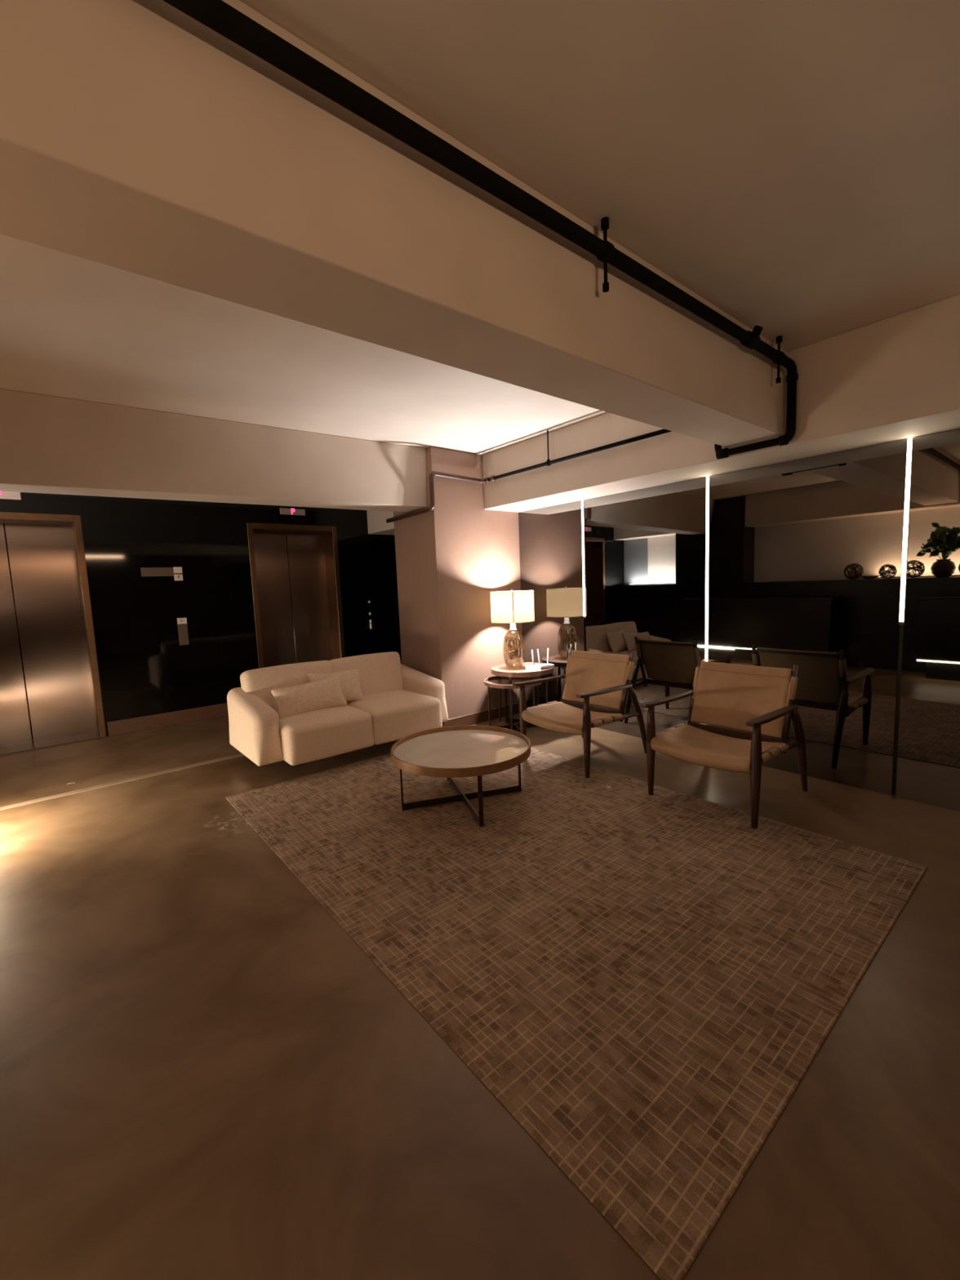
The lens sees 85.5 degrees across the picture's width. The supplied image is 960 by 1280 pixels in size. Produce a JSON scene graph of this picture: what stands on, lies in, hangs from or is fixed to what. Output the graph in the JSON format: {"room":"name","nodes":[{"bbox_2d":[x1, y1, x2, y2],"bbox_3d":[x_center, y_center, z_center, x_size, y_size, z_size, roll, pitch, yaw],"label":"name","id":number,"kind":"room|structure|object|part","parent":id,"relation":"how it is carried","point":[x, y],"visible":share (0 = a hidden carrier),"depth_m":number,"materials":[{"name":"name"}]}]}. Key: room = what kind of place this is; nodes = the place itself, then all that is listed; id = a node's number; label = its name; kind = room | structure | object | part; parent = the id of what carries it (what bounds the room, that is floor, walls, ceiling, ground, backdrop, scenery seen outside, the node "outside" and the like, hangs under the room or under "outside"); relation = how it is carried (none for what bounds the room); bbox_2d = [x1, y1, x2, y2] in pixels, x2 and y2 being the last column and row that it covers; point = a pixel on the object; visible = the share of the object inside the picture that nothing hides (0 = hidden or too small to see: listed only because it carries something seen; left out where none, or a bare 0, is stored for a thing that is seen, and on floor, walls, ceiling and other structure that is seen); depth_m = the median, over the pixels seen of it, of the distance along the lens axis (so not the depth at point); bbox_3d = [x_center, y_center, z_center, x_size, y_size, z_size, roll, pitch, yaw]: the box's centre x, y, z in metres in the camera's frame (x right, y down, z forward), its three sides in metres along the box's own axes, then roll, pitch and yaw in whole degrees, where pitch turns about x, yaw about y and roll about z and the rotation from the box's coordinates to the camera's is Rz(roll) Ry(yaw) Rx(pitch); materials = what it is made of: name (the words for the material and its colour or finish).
{"room":"lobby","nodes":[
{"label":"lobby","id":0,"kind":"room"},
{"bbox_2d":[0,492,401,736],"bbox_3d":[-3.575,-0.468,6.339,5.812,2.870,0.450,-7,8,-39],"label":"wall","id":1,"kind":"structure","parent":0,"point":[144,669],"depth_m":6.13,"materials":[{"name":"black glass"}]},
{"bbox_2d":[0,491,21,499],"bbox_3d":[-4.679,-1.415,5.042,0.330,0.083,0.025,-7,8,-39],"label":"indicator","id":2,"kind":"object","parent":1,"relation":"attached to","point":[3,495],"visible":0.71,"depth_m":5.09,"materials":[{"name":"white plastic"}]},
{"bbox_2d":[0,511,106,755],"bbox_3d":[-4.739,-0.072,5.321,1.240,2.390,0.352,-7,8,-39],"label":"door","id":3,"kind":"structure","parent":1,"relation":"in","point":[46,552],"depth_m":5.54,"materials":[{"name":"metal"}]},
{"bbox_3d":[-4.680,1.113,5.433,1.140,0.006,0.310,-7,8,-39],"label":"sill","id":4,"kind":"part","parent":3,"relation":"part of","materials":[{"name":"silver metal"}]},
{"bbox_2d":[140,566,182,581],"bbox_3d":[-3.644,-0.756,5.958,0.410,0.160,0.015,-7,8,-39],"label":"plate","id":5,"kind":"object","parent":1,"relation":"attached to","point":[145,571],"visible":1,"depth_m":5.96,"materials":[{"name":"metal"}]},
{"bbox_3d":[-3.678,-0.778,5.933,0.330,0.100,0.008,-7,8,-39],"label":"plate","id":6,"kind":"part","parent":5,"relation":"part of","materials":[{"name":"metal"}]},
{"bbox_2d":[106,702,228,736],"bbox_3d":[-3.383,0.893,6.297,5.790,0.160,0.015,-7,8,-39],"label":"baseboard","id":7,"kind":"structure","parent":1,"relation":"attached to","point":[165,719],"depth_m":6.06,"materials":[{"name":"brown wood"}]},
{"bbox_2d":[177,617,189,645],"bbox_3d":[-3.504,-0.100,6.125,0.100,0.320,0.012,-7,8,-39],"label":"plate","id":8,"kind":"object","parent":1,"relation":"attached to","point":[181,622],"visible":1,"depth_m":6.12,"materials":[{"name":"metal"}]},
{"bbox_2d":[280,507,305,515],"bbox_3d":[-2.473,-1.694,6.857,0.330,0.083,0.025,-7,8,-39],"label":"indicator","id":9,"kind":"object","parent":1,"relation":"attached to","point":[282,511],"visible":1,"depth_m":6.84,"materials":[{"name":"plastic"}]},
{"bbox_2d":[246,522,345,668],"bbox_3d":[-2.529,-0.352,7.139,1.190,2.390,0.352,-7,8,-39],"label":"door","id":10,"kind":"structure","parent":1,"relation":"in","point":[295,570],"depth_m":7.24,"materials":[{"name":"metal"}]},
{"bbox_2d":[393,446,522,719],"bbox_3d":[-0.223,-0.553,5.911,1.180,2.870,0.780,-7,8,-39],"label":"wall pillar","id":11,"kind":"structure","parent":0,"point":[450,557],"depth_m":5.50,"materials":[{"name":"beige paint"}]},
{"bbox_2d":[442,702,519,727],"bbox_3d":[-0.181,0.815,6.045,1.172,0.120,0.802,-7,8,-39],"label":"baseboard","id":12,"kind":"structure","parent":11,"relation":"attached to","point":[482,716],"depth_m":5.67,"materials":[{"name":"brown wood"}]},
{"bbox_2d":[0,712,959,1279],"bbox_3d":[-0.549,1.298,2.765,6.400,0.120,10.200,-7,8,-39],"label":"floor","id":13,"kind":"structure","parent":0,"point":[204,1075],"depth_m":1.58,"materials":[{"name":"concrete"}]},
{"bbox_2d":[0,753,244,810],"bbox_3d":[-2.662,1.131,4.533,4.620,0.003,0.070,-7,8,-39],"label":"trim","id":14,"kind":"structure","parent":13,"relation":"on","point":[240,754],"depth_m":4.25,"materials":[{"name":"metal"}]},
{"bbox_2d":[226,651,448,766],"bbox_3d":[-1.241,0.618,4.865,1.855,0.842,1.037,-7,8,-39],"label":"loveseat","id":15,"kind":"object","parent":13,"relation":"on","point":[399,701],"visible":0.91,"depth_m":4.55,"materials":[{"name":"beige fabric"}]},
{"bbox_3d":[-1.932,0.704,4.418,0.210,0.519,0.850,-7,8,-39],"label":"armrest","id":16,"kind":"part","parent":15,"relation":"part of","materials":[{"name":"beige fabric"}]},
{"bbox_3d":[-1.751,0.482,4.817,0.817,0.522,0.287,-7,8,-39],"label":"backrest","id":17,"kind":"part","parent":15,"relation":"part of","materials":[{"name":"beige fabric"}]},
{"bbox_2d":[271,675,346,719],"bbox_3d":[-1.488,0.505,4.559,0.222,0.299,0.616,4,9,45],"label":"throw pillow","id":18,"kind":"object","parent":15,"relation":"on","point":[326,692],"visible":0.93,"depth_m":4.47,"materials":[{"name":"beige fabric"}]},
{"bbox_2d":[276,704,373,765],"bbox_3d":[-1.436,0.771,4.548,0.734,0.330,0.782,-7,8,-39],"label":"seat cushion","id":19,"kind":"object","parent":15,"relation":"on","point":[326,732],"depth_m":4.24,"materials":[{"name":"beige fabric"}]},
{"bbox_2d":[307,668,363,701],"bbox_3d":[-1.344,0.444,4.849,0.495,0.311,0.195,-6,7,-34],"label":"throw pillow","id":20,"kind":"object","parent":15,"relation":"on","point":[349,682],"visible":0.55,"depth_m":4.85,"materials":[{"name":"beige fabric"}]},
{"bbox_3d":[-1.158,0.407,5.305,0.790,0.522,0.287,-7,8,-39],"label":"backrest","id":21,"kind":"part","parent":15,"relation":"part of","materials":[{"name":"beige fabric"}]},
{"bbox_2d":[346,689,442,744],"bbox_3d":[-0.875,0.700,5.010,0.735,0.330,0.782,-7,8,-39],"label":"seat cushion","id":22,"kind":"object","parent":15,"relation":"on","point":[394,714],"depth_m":4.74,"materials":[{"name":"beige fabric"}]},
{"bbox_3d":[-0.668,0.544,5.458,0.210,0.519,0.850,-7,8,-39],"label":"armrest","id":23,"kind":"part","parent":15,"relation":"part of","materials":[{"name":"beige fabric"}]},
{"bbox_2d":[484,675,542,732],"bbox_3d":[0.350,0.664,5.370,0.600,0.520,0.600,-7,8,-39],"label":"side table","id":24,"kind":"object","parent":13,"relation":"on","point":[495,682],"visible":0.59,"depth_m":5.39,"materials":[{"name":"brown metal"}]},
{"bbox_3d":[0.095,0.697,5.305,0.012,0.489,0.028,-4,6,-14],"label":"leg","id":25,"kind":"part","parent":24,"relation":"part of","materials":[{"name":"brown metal"}]},
{"bbox_3d":[0.283,0.655,5.627,0.028,0.489,0.012,-4,6,-14],"label":"leg","id":26,"kind":"part","parent":24,"relation":"part of","materials":[{"name":"brown metal"}]},
{"bbox_3d":[0.607,0.662,5.437,0.012,0.489,0.028,-4,6,-14],"label":"leg","id":27,"kind":"part","parent":24,"relation":"part of","materials":[{"name":"brown metal"}]},
{"bbox_2d":[490,662,553,730],"bbox_3d":[0.457,0.594,5.545,0.660,0.615,0.660,-7,8,-39],"label":"side table","id":28,"kind":"object","parent":13,"relation":"on","point":[501,670],"visible":0.77,"depth_m":5.37,"materials":[{"name":"brown metal"}]},
{"bbox_3d":[0.217,0.611,5.689,0.012,0.569,0.028,1,7,30],"label":"leg","id":29,"kind":"part","parent":28,"relation":"part of","materials":[{"name":"brown metal"}]},
{"bbox_3d":[0.317,0.647,5.307,0.028,0.569,0.012,1,7,30],"label":"leg","id":30,"kind":"part","parent":28,"relation":"part of","materials":[{"name":"brown metal"}]},
{"bbox_2d":[489,589,534,668],"bbox_3d":[0.350,-0.121,5.505,0.460,0.840,0.460,-7,8,-39],"label":"table lamp","id":31,"kind":"object","parent":28,"relation":"on","point":[512,607],"visible":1,"depth_m":5.30,"materials":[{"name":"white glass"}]},
{"bbox_3d":[0.341,-0.353,5.480,0.456,0.317,0.456,-7,8,-39],"label":"lamp shade","id":32,"kind":"part","parent":31,"relation":"part of","materials":[{"name":"fabric"}]},
{"bbox_3d":[0.359,0.095,5.528,0.226,0.405,0.226,-7,8,-39],"label":"glass","id":33,"kind":"part","parent":31,"relation":"part of","materials":[{"name":"glass"}]},
{"bbox_2d":[525,665,541,671],"bbox_3d":[0.546,0.292,5.334,0.150,0.042,0.076,-2,6,0],"label":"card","id":34,"kind":"object","parent":28,"relation":"on","point":[536,668],"visible":1,"depth_m":5.33,"materials":[{"name":"white paper"}]},
{"bbox_3d":[0.599,0.585,5.787,0.028,0.569,0.012,1,7,30],"label":"leg","id":35,"kind":"part","parent":28,"relation":"part of","materials":[{"name":"brown metal"}]},
{"bbox_2d":[531,648,554,668],"bbox_3d":[0.661,0.191,5.448,0.218,0.187,0.137,-5,7,-27],"label":"router","id":36,"kind":"object","parent":28,"relation":"on","point":[542,665],"visible":0.88,"depth_m":5.44,"materials":[{"name":"white plastic"}]},
{"bbox_3d":[0.700,0.622,5.406,0.012,0.569,0.028,1,7,30],"label":"leg","id":37,"kind":"part","parent":28,"relation":"part of","materials":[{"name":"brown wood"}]},
{"bbox_2d":[225,746,928,1279],"bbox_3d":[0.180,1.156,3.232,2.400,0.006,3.600,-7,8,-39],"label":"area rug","id":38,"kind":"object","parent":13,"relation":"on","point":[646,984],"visible":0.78,"depth_m":2.15,"materials":[{"name":"brown carpet"}]},
{"bbox_2d":[391,724,530,826],"bbox_3d":[-0.124,0.921,3.613,0.960,0.405,0.960,-7,8,-39],"label":"coffee table","id":39,"kind":"object","parent":38,"relation":"on","point":[450,753],"visible":1,"depth_m":3.54,"materials":[{"name":"brown wood"}]},
{"bbox_3d":[-0.528,0.977,3.493,0.012,0.351,0.028,-4,6,-17],"label":"leg","id":40,"kind":"part","parent":39,"relation":"part of","materials":[{"name":"brown metal"}]},
{"bbox_3d":[0.003,0.986,3.212,0.028,0.351,0.012,-4,6,-17],"label":"leg","id":41,"kind":"part","parent":39,"relation":"part of","materials":[{"name":"brown metal"}]},
{"bbox_3d":[0.283,0.919,3.739,0.012,0.351,0.028,-4,6,-17],"label":"leg","id":42,"kind":"part","parent":39,"relation":"part of","materials":[{"name":"brown metal"}]},
{"bbox_2d":[512,646,646,777],"bbox_3d":[0.866,0.556,4.422,0.906,0.904,0.758,-7,8,-39],"label":"lounge chair","id":43,"kind":"object","parent":38,"relation":"on","point":[594,684],"visible":0.99,"depth_m":4.40,"materials":[{"name":"beige leather"}]},
{"bbox_3d":[0.372,0.699,4.472,0.064,0.626,0.062,-7,8,-39],"label":"leg","id":44,"kind":"part","parent":43,"relation":"part of","materials":[{"name":"brown wood"}]},
{"bbox_3d":[0.545,0.355,4.591,0.665,0.041,0.068,-7,8,-39],"label":"armrest","id":45,"kind":"part","parent":43,"relation":"part of","materials":[{"name":"brown wood"}]},
{"bbox_3d":[0.796,0.348,4.770,0.213,0.560,0.037,-7,8,-39],"label":"post","id":46,"kind":"part","parent":43,"relation":"part of","materials":[{"name":"brown wood"}]},
{"bbox_3d":[0.753,0.650,4.336,0.495,0.128,0.652,-7,8,-39],"label":"seat","id":47,"kind":"part","parent":43,"relation":"part of","materials":[{"name":"beige leather"}]},
{"bbox_3d":[0.813,0.738,3.942,0.064,0.626,0.062,-7,8,-39],"label":"leg","id":48,"kind":"part","parent":43,"relation":"part of","materials":[{"name":"brown wood"}]},
{"bbox_3d":[0.958,0.587,4.501,0.022,0.055,0.650,-7,8,-39],"label":"rail","id":49,"kind":"part","parent":43,"relation":"part of","materials":[{"name":"brown wood"}]},
{"bbox_3d":[1.000,0.336,4.518,0.171,0.444,0.617,-7,8,-39],"label":"backrest","id":50,"kind":"part","parent":43,"relation":"part of","materials":[{"name":"beige leather"}]},
{"bbox_3d":[0.986,0.394,4.061,0.665,0.041,0.068,-7,8,-39],"label":"armrest","id":51,"kind":"part","parent":43,"relation":"part of","materials":[{"name":"brown wood"}]},
{"bbox_3d":[1.065,0.635,4.145,0.677,0.068,0.039,-7,8,-39],"label":"rail","id":52,"kind":"part","parent":43,"relation":"part of","materials":[{"name":"brown wood"}]},
{"bbox_3d":[1.209,0.385,4.275,0.213,0.560,0.037,-7,8,-39],"label":"post","id":53,"kind":"part","parent":43,"relation":"part of","materials":[{"name":"brown wood"}]},
{"bbox_3d":[1.335,0.676,4.373,0.270,0.638,0.062,-7,8,-39],"label":"leg","id":54,"kind":"part","parent":43,"relation":"part of","materials":[{"name":"brown wood"}]},
{"bbox_2d":[640,656,807,828],"bbox_3d":[1.672,0.619,3.531,0.906,0.904,0.758,-7,8,-39],"label":"lounge chair","id":55,"kind":"object","parent":38,"relation":"on","point":[735,709],"visible":1,"depth_m":3.52,"materials":[{"name":"brown leather"}]},
{"bbox_3d":[1.179,0.762,3.580,0.064,0.626,0.062,-7,8,-39],"label":"leg","id":56,"kind":"part","parent":55,"relation":"part of","materials":[{"name":"brown wood"}]},
{"bbox_3d":[1.352,0.418,3.699,0.665,0.041,0.068,-7,8,-39],"label":"armrest","id":57,"kind":"part","parent":55,"relation":"part of","materials":[{"name":"brown wood"}]},
{"bbox_3d":[1.603,0.412,3.879,0.213,0.560,0.037,-7,8,-39],"label":"post","id":58,"kind":"part","parent":55,"relation":"part of","materials":[{"name":"brown wood"}]},
{"bbox_3d":[1.560,0.714,3.444,0.495,0.128,0.652,-7,8,-39],"label":"seat","id":59,"kind":"part","parent":55,"relation":"part of","materials":[{"name":"beige leather"}]},
{"bbox_3d":[1.764,0.650,3.609,0.022,0.055,0.650,-7,8,-39],"label":"rail","id":60,"kind":"part","parent":55,"relation":"part of","materials":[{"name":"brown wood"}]},
{"bbox_3d":[1.806,0.399,3.626,0.171,0.444,0.617,-7,8,-39],"label":"backrest","id":61,"kind":"part","parent":55,"relation":"part of","materials":[{"name":"beige leather"}]},
{"bbox_3d":[1.620,0.801,3.051,0.064,0.626,0.062,-7,8,-39],"label":"leg","id":62,"kind":"part","parent":55,"relation":"part of","materials":[{"name":"brown wood"}]},
{"bbox_3d":[1.793,0.457,3.169,0.665,0.041,0.068,-7,8,-39],"label":"armrest","id":63,"kind":"part","parent":55,"relation":"part of","materials":[{"name":"brown wood"}]},
{"bbox_3d":[1.872,0.698,3.253,0.677,0.068,0.039,-7,8,-39],"label":"rail","id":64,"kind":"part","parent":55,"relation":"part of","materials":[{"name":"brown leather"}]},
{"bbox_3d":[2.015,0.448,3.383,0.213,0.560,0.037,-7,8,-39],"label":"post","id":65,"kind":"part","parent":55,"relation":"part of","materials":[{"name":"brown wood"}]},
{"bbox_3d":[2.142,0.739,3.481,0.270,0.638,0.062,-7,8,-39],"label":"leg","id":66,"kind":"part","parent":55,"relation":"part of","materials":[{"name":"brown wood"}]},
{"bbox_2d":[0,0,959,454],"bbox_3d":[-0.667,-1.688,2.448,6.400,0.150,10.200,-7,8,-39],"label":"ceiling","id":67,"kind":"structure","parent":0,"point":[793,166],"depth_m":1.83,"materials":[{"name":"paint"}]},
{"bbox_2d":[0,388,426,512],"bbox_3d":[-2.526,-1.406,3.984,4.661,0.590,0.439,-7,7,-36],"label":"beam","id":68,"kind":"structure","parent":67,"relation":"attached to","point":[49,444],"depth_m":4.01,"materials":[{"name":"paint"}]},
{"bbox_2d":[0,0,786,448],"bbox_3d":[-0.221,-1.296,1.721,5.290,0.510,0.350,-7,8,-39],"label":"beam","id":69,"kind":"structure","parent":67,"relation":"attached to","point":[136,136],"depth_m":1.37,"materials":[{"name":"paint"}]},
{"bbox_2d":[162,0,798,523],"bbox_3d":[-1.274,-1.323,3.019,5.217,0.648,3.890,-7,8,-39],"label":"pipe","id":70,"kind":"object","parent":67,"relation":"hanging from","point":[218,15],"visible":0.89,"depth_m":1.60,"materials":[{"name":"black metal"}]},
{"bbox_2d":[366,293,959,534],"bbox_3d":[1.558,-1.589,4.111,0.522,0.570,9.500,-7,8,-39],"label":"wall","id":71,"kind":"structure","parent":67,"relation":"attached to","point":[896,377],"depth_m":3.19,"materials":[{"name":"paint"}]},
{"bbox_2d":[584,437,912,795],"bbox_3d":[1.779,-0.490,4.572,0.188,2.870,10.200,-7,8,-39],"label":"wall","id":72,"kind":"structure","parent":0,"point":[901,627],"depth_m":3.40,"materials":[{"name":"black paint"}]},
{"bbox_2d":[518,500,585,707],"bbox_3d":[0.776,-0.279,5.656,0.016,2.300,0.913,-7,8,-39],"label":"mirror panel","id":73,"kind":"object","parent":72,"relation":"attached to","point":[550,537],"visible":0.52,"depth_m":5.61,"materials":[{"name":"silver metal"}]},
{"bbox_2d":[581,476,706,737],"bbox_3d":[1.472,-0.217,4.814,0.023,2.300,1.285,-7,8,-39],"label":"mirror panel","id":74,"kind":"object","parent":72,"relation":"attached to","point":[645,548],"depth_m":4.70,"materials":[{"name":"silver metal"}]},
{"bbox_3d":[1.043,-0.805,5.232,0.007,1.175,0.030,-7,8,-39],"label":"led strip","id":75,"kind":"part","parent":74,"relation":"part of","materials":[{"name":"white plastic"}]},
{"bbox_2d":[704,438,907,795],"bbox_3d":[2.289,-0.144,3.832,0.023,2.300,1.285,-7,8,-39],"label":"mirror panel","id":76,"kind":"object","parent":72,"relation":"attached to","point":[805,553],"depth_m":3.67,"materials":[{"name":"silver metal"}]},
{"bbox_3d":[1.877,-0.316,4.294,0.007,2.015,0.030,-7,8,-39],"label":"led strip","id":77,"kind":"part","parent":76,"relation":"part of","materials":[{"name":"white plastic"}]},
{"bbox_2d":[895,428,959,810],"bbox_3d":[3.107,-0.072,2.850,0.023,2.300,1.285,-7,8,-39],"label":"mirror panel","id":78,"kind":"object","parent":72,"relation":"attached to","point":[928,767],"depth_m":3.22,"materials":[{"name":"silver metal"}]},
{"bbox_3d":[2.678,-0.671,3.266,0.007,1.155,0.030,-7,8,-39],"label":"led strip","id":79,"kind":"part","parent":78,"relation":"part of","materials":[{"name":"white plastic"}]}
]}

